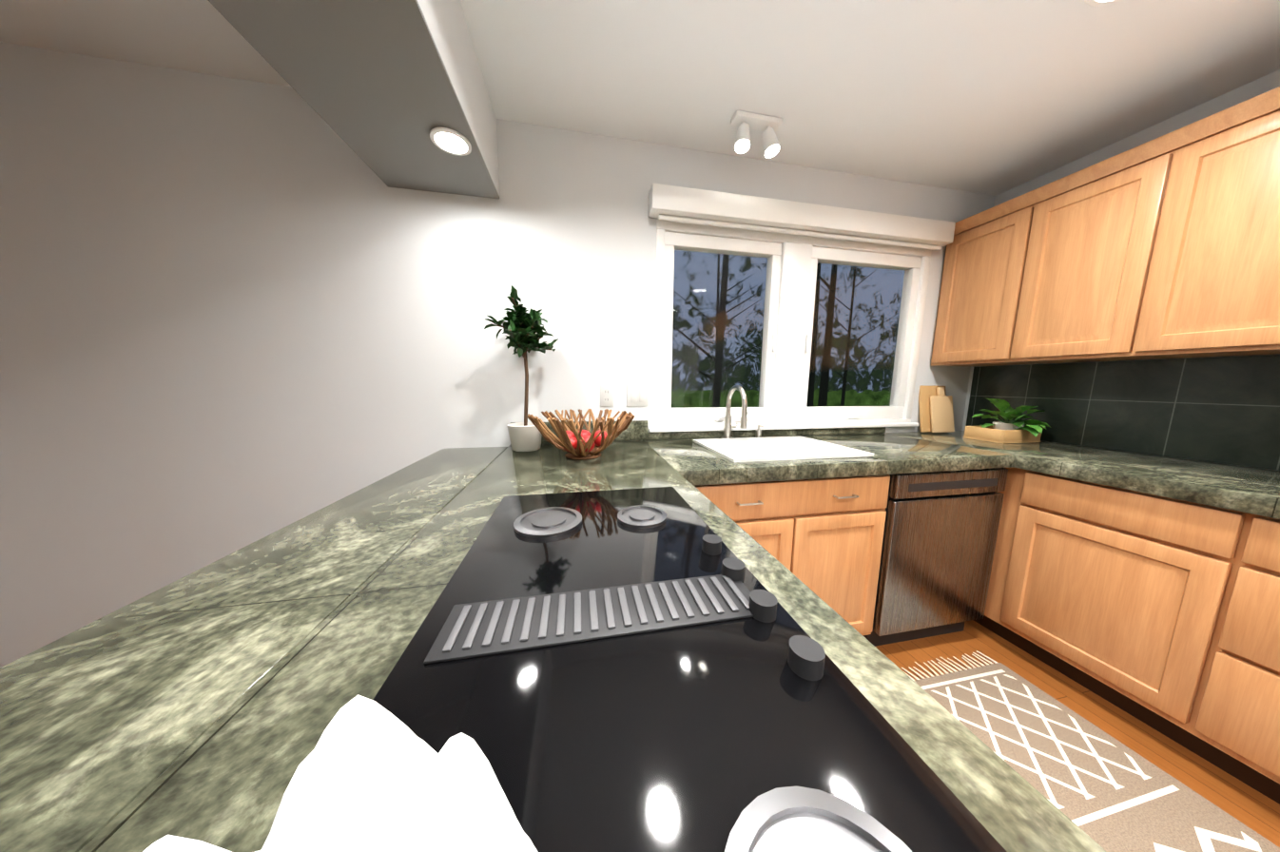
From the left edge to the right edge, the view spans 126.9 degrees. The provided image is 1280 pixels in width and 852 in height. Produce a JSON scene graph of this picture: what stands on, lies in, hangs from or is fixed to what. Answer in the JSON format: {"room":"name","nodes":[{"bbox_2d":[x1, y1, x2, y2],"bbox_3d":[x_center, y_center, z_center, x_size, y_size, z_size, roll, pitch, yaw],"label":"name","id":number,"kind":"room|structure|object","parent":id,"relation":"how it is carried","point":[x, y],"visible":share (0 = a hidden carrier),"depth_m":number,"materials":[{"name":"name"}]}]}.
{"room":"kitchen","nodes":[
{"label":"kitchen","id":0,"kind":"room"},
{"bbox_2d":[0,0,513,667],"bbox_3d":[-0.508,0.076,-0.336,0.480,2.370,3.810,-1,8,-11],"label":"wall","id":1,"kind":"structure","parent":0,"point":[236,314],"depth_m":1.30,"materials":[{"name":"white paint"}]},
{"bbox_2d":[429,127,471,155],"bbox_3d":[-0.650,-0.979,1.101,0.124,0.010,0.124,-1,8,-11],"label":"recessed light","id":2,"kind":"object","parent":1,"relation":"in","point":[451,141],"visible":0.98,"depth_m":1.09,"materials":[{"name":"white"}]},
{"bbox_2d":[0,0,1279,195],"bbox_3d":[0.029,-1.133,-0.400,5.135,0.050,3.840,-1,8,-11],"label":"ceiling","id":3,"kind":"structure","parent":0,"point":[991,97],"depth_m":1.16,"materials":[{"name":"white paint"}]},
{"bbox_2d":[730,110,782,157],"bbox_3d":[0.513,-1.276,1.402,0.220,0.141,0.083,-1,8,-11],"label":"spotlight fixture","id":4,"kind":"object","parent":3,"relation":"attached to","point":[745,122],"visible":1,"depth_m":1.39,"materials":[{"name":"white metal"}]},
{"bbox_2d":[1084,0,1120,6],"bbox_3d":[1.380,-1.263,0.877,0.190,0.014,0.190,-1,8,-11],"label":"recessed light","id":5,"kind":"object","parent":3,"relation":"in","point":[1095,3],"visible":0.96,"depth_m":0.96,"materials":[{"name":"white"}]},
{"bbox_2d":[502,119,996,432],"bbox_3d":[-0.362,-0.199,1.701,5.335,2.370,0.151,-1,8,-11],"label":"wall","id":6,"kind":"structure","parent":0,"point":[581,235],"depth_m":1.60,"materials":[{"name":"white paint"}]},
{"bbox_2d":[600,385,613,407],"bbox_3d":[-0.173,-0.157,1.663,0.070,0.114,0.008,-1,8,-11],"label":"electrical outlet","id":7,"kind":"object","parent":6,"relation":"attached to","point":[606,396],"visible":1,"depth_m":1.66,"materials":[{"name":"grey plastic"}]},
{"bbox_2d":[626,385,648,407],"bbox_3d":[-0.011,-0.161,1.695,0.116,0.114,0.008,-1,8,-11],"label":"light switch","id":8,"kind":"object","parent":6,"relation":"attached to","point":[637,395],"visible":1,"depth_m":1.69,"materials":[{"name":"grey plastic"}]},
{"bbox_2d":[648,218,931,432],"bbox_3d":[0.910,-0.522,1.860,1.765,1.075,0.125,-1,8,-11],"label":"window","id":9,"kind":"structure","parent":6,"relation":"in","point":[793,261],"depth_m":1.82,"materials":[{"name":"white plastic"}]},
{"bbox_2d":[647,183,955,250],"bbox_3d":[0.921,-1.087,1.707,1.780,0.134,0.093,-1,8,-11],"label":"window blind","id":10,"kind":"object","parent":6,"relation":"attached to","point":[694,205],"visible":0.98,"depth_m":1.65,"materials":[{"name":"white fabric"}]},
{"bbox_2d":[875,620,1279,847],"bbox_3d":[0.012,1.265,-0.075,5.135,0.050,3.840,-1,8,-11],"label":"floor","id":11,"kind":"structure","parent":0,"point":[1247,805],"depth_m":1.20,"materials":[{"name":"brown wood"}]},
{"bbox_2d":[694,474,890,635],"bbox_3d":[0.527,0.589,1.580,0.948,0.854,0.633,-1,8,-11],"label":"base cabinet","id":12,"kind":"object","parent":11,"relation":"on","point":[822,538],"visible":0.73,"depth_m":1.25,"materials":[{"name":"brown wood"}]},
{"bbox_2d":[0,469,1105,851],"bbox_3d":[-0.113,0.347,-0.082,0.953,0.058,2.246,-1,8,-11],"label":"countertop","id":13,"kind":"structure","parent":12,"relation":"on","point":[207,702],"depth_m":0.33,"materials":[{"name":"green stone"}]},
{"bbox_2d":[372,486,1006,851],"bbox_3d":[-0.040,0.235,0.416,0.460,0.030,0.950,-1,8,-11],"label":"cooktop","id":14,"kind":"object","parent":13,"relation":"in","point":[643,669],"visible":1,"depth_m":0.30,"materials":[{"name":"black glass"}]},
{"bbox_2d":[142,695,537,851],"bbox_3d":[-0.113,0.205,0.095,0.217,0.142,0.237,-1,8,-11],"label":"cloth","id":15,"kind":"object","parent":14,"relation":"on","point":[370,775],"visible":1,"depth_m":0.14,"materials":[{"name":"white fabric"}]},
{"bbox_2d":[378,420,1110,484],"bbox_3d":[0.686,0.081,1.531,3.147,0.163,0.654,-1,8,-11],"label":"countertop","id":16,"kind":"structure","parent":12,"relation":"on","point":[635,448],"depth_m":1.34,"materials":[{"name":"green stone"}]},
{"bbox_2d":[484,285,558,451],"bbox_3d":[-0.506,-0.230,1.391,0.300,0.683,0.280,-1,8,-11],"label":"potted plant","id":17,"kind":"object","parent":16,"relation":"on","point":[521,326],"visible":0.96,"depth_m":1.36,"materials":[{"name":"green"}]},
{"bbox_2d":[527,408,634,459],"bbox_3d":[-0.240,0.034,1.324,0.421,0.182,0.430,-1,8,-11],"label":"bowl","id":18,"kind":"object","parent":16,"relation":"on","point":[575,443],"visible":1,"depth_m":1.25,"materials":[{"name":"brown wood"}]},
{"bbox_2d":[721,385,748,438],"bbox_3d":[0.535,-0.066,1.673,0.141,0.297,0.217,-1,8,-11],"label":"faucet","id":19,"kind":"object","parent":16,"relation":"on","point":[728,425],"visible":1,"depth_m":1.71,"materials":[{"name":"silver metal"}]},
{"bbox_2d":[755,424,765,437],"bbox_3d":[0.669,0.031,1.776,0.032,0.080,0.067,-1,8,-11],"label":"soap dispenser","id":20,"kind":"object","parent":16,"relation":"on","point":[758,433],"visible":0.79,"depth_m":1.78,"materials":[{"name":"silver metal"}]},
{"bbox_2d":[692,436,873,462],"bbox_3d":[0.637,0.193,1.537,0.646,0.202,0.456,-1,8,-11],"label":"sink","id":21,"kind":"object","parent":16,"relation":"in","point":[760,449],"visible":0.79,"depth_m":1.44,"materials":[{"name":"white ceramic"}]},
{"bbox_2d":[918,385,954,432],"bbox_3d":[1.904,-0.109,2.053,0.225,0.298,0.086,-1,8,-11],"label":"cutting boards","id":22,"kind":"object","parent":16,"relation":"on","point":[936,409],"visible":1,"depth_m":2.04,"materials":[{"name":"brown wood"}]},
{"bbox_2d":[963,397,1050,444],"bbox_3d":[2.045,-0.036,1.776,0.303,0.233,0.314,-1,8,-11],"label":"potted plant","id":23,"kind":"object","parent":16,"relation":"on","point":[1018,430],"visible":1,"depth_m":1.74,"materials":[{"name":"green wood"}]},
{"bbox_2d":[862,467,1008,646],"bbox_3d":[1.292,0.576,1.722,0.600,0.852,0.614,-1,8,-11],"label":"dishwasher","id":24,"kind":"object","parent":11,"relation":"on","point":[939,540],"visible":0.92,"depth_m":1.41,"materials":[{"name":"grey metal"}]},
{"bbox_2d":[973,467,1026,636],"bbox_3d":[1.924,0.564,1.837,0.618,0.853,0.662,-1,8,-11],"label":"base cabinet","id":25,"kind":"object","parent":11,"relation":"on","point":[1016,481],"depth_m":1.49,"materials":[{"name":"brown wood"}]},
{"bbox_2d":[1023,449,1279,519],"bbox_3d":[2.062,0.212,1.036,0.642,0.058,0.873,-1,8,-11],"label":"countertop","id":26,"kind":"structure","parent":25,"relation":"on","point":[1249,490],"depth_m":1.13,"materials":[{"name":"green stone"}]},
{"bbox_2d":[901,650,1279,851],"bbox_3d":[1.228,1.198,0.253,1.150,0.012,2.305,-1,8,-11],"label":"rug","id":27,"kind":"object","parent":11,"relation":"on","point":[1105,791],"visible":0.58,"depth_m":1.01,"materials":[{"name":"beige fabric"}]},
{"bbox_2d":[999,469,1254,750],"bbox_3d":[2.033,0.640,1.284,0.618,0.853,0.477,-1,8,-11],"label":"base cabinet","id":28,"kind":"object","parent":11,"relation":"on","point":[1159,613],"depth_m":1.15,"materials":[{"name":"brown wood"}]},
{"bbox_2d":[1189,514,1279,804],"bbox_3d":[2.117,0.698,0.861,0.618,0.853,0.392,-1,8,-11],"label":"base cabinet","id":29,"kind":"object","parent":11,"relation":"on","point":[1237,731],"depth_m":0.94,"materials":[{"name":"brown wood"}]},
{"bbox_2d":[962,69,1279,468],"bbox_3d":[2.589,0.017,0.268,0.100,2.370,3.810,-1,8,-11],"label":"wall","id":30,"kind":"structure","parent":0,"point":[1271,81],"depth_m":1.43,"materials":[{"name":"white paint"}]},
{"bbox_2d":[930,188,1037,366],"bbox_3d":[2.040,-0.763,1.820,0.348,0.810,0.387,-1,8,-11],"label":"upper cabinet","id":31,"kind":"object","parent":30,"relation":"attached to","point":[984,262],"depth_m":1.75,"materials":[{"name":"brown wood"}]},
{"bbox_2d":[1010,127,1182,364],"bbox_3d":[2.113,-0.713,1.449,0.348,0.810,0.375,-1,8,-11],"label":"upper cabinet","id":32,"kind":"object","parent":30,"relation":"attached to","point":[1095,229],"depth_m":1.37,"materials":[{"name":"brown wood"}]},
{"bbox_2d":[965,354,1279,470],"bbox_3d":[2.533,0.052,0.256,0.008,0.474,3.788,-1,8,-11],"label":"tile backsplash","id":33,"kind":"structure","parent":30,"relation":"attached to","point":[1224,410],"depth_m":1.43,"materials":[{"name":"black tile"}]},
{"bbox_2d":[1132,86,1279,360],"bbox_3d":[2.185,-0.663,1.085,0.348,0.810,0.375,-1,8,-11],"label":"upper cabinet","id":34,"kind":"object","parent":30,"relation":"attached to","point":[1213,289],"depth_m":1.10,"materials":[{"name":"brown wood"}]},
{"label":"outside","id":35,"kind":"structure","parent":0,"visible":0},
{"bbox_2d":[671,250,904,407],"bbox_3d":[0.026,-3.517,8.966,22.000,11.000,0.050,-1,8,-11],"label":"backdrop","id":36,"kind":"structure","parent":35,"point":[703,336],"depth_m":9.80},
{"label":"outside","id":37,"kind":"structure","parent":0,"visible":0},
{"bbox_2d":[672,253,895,407],"bbox_3d":[0.605,-2.742,6.979,14.260,8.012,2.619,-1,8,-11],"label":"trees","id":38,"kind":"object","parent":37,"point":[719,350],"depth_m":7.82,"materials":[{"name":"black plant"}]}
]}

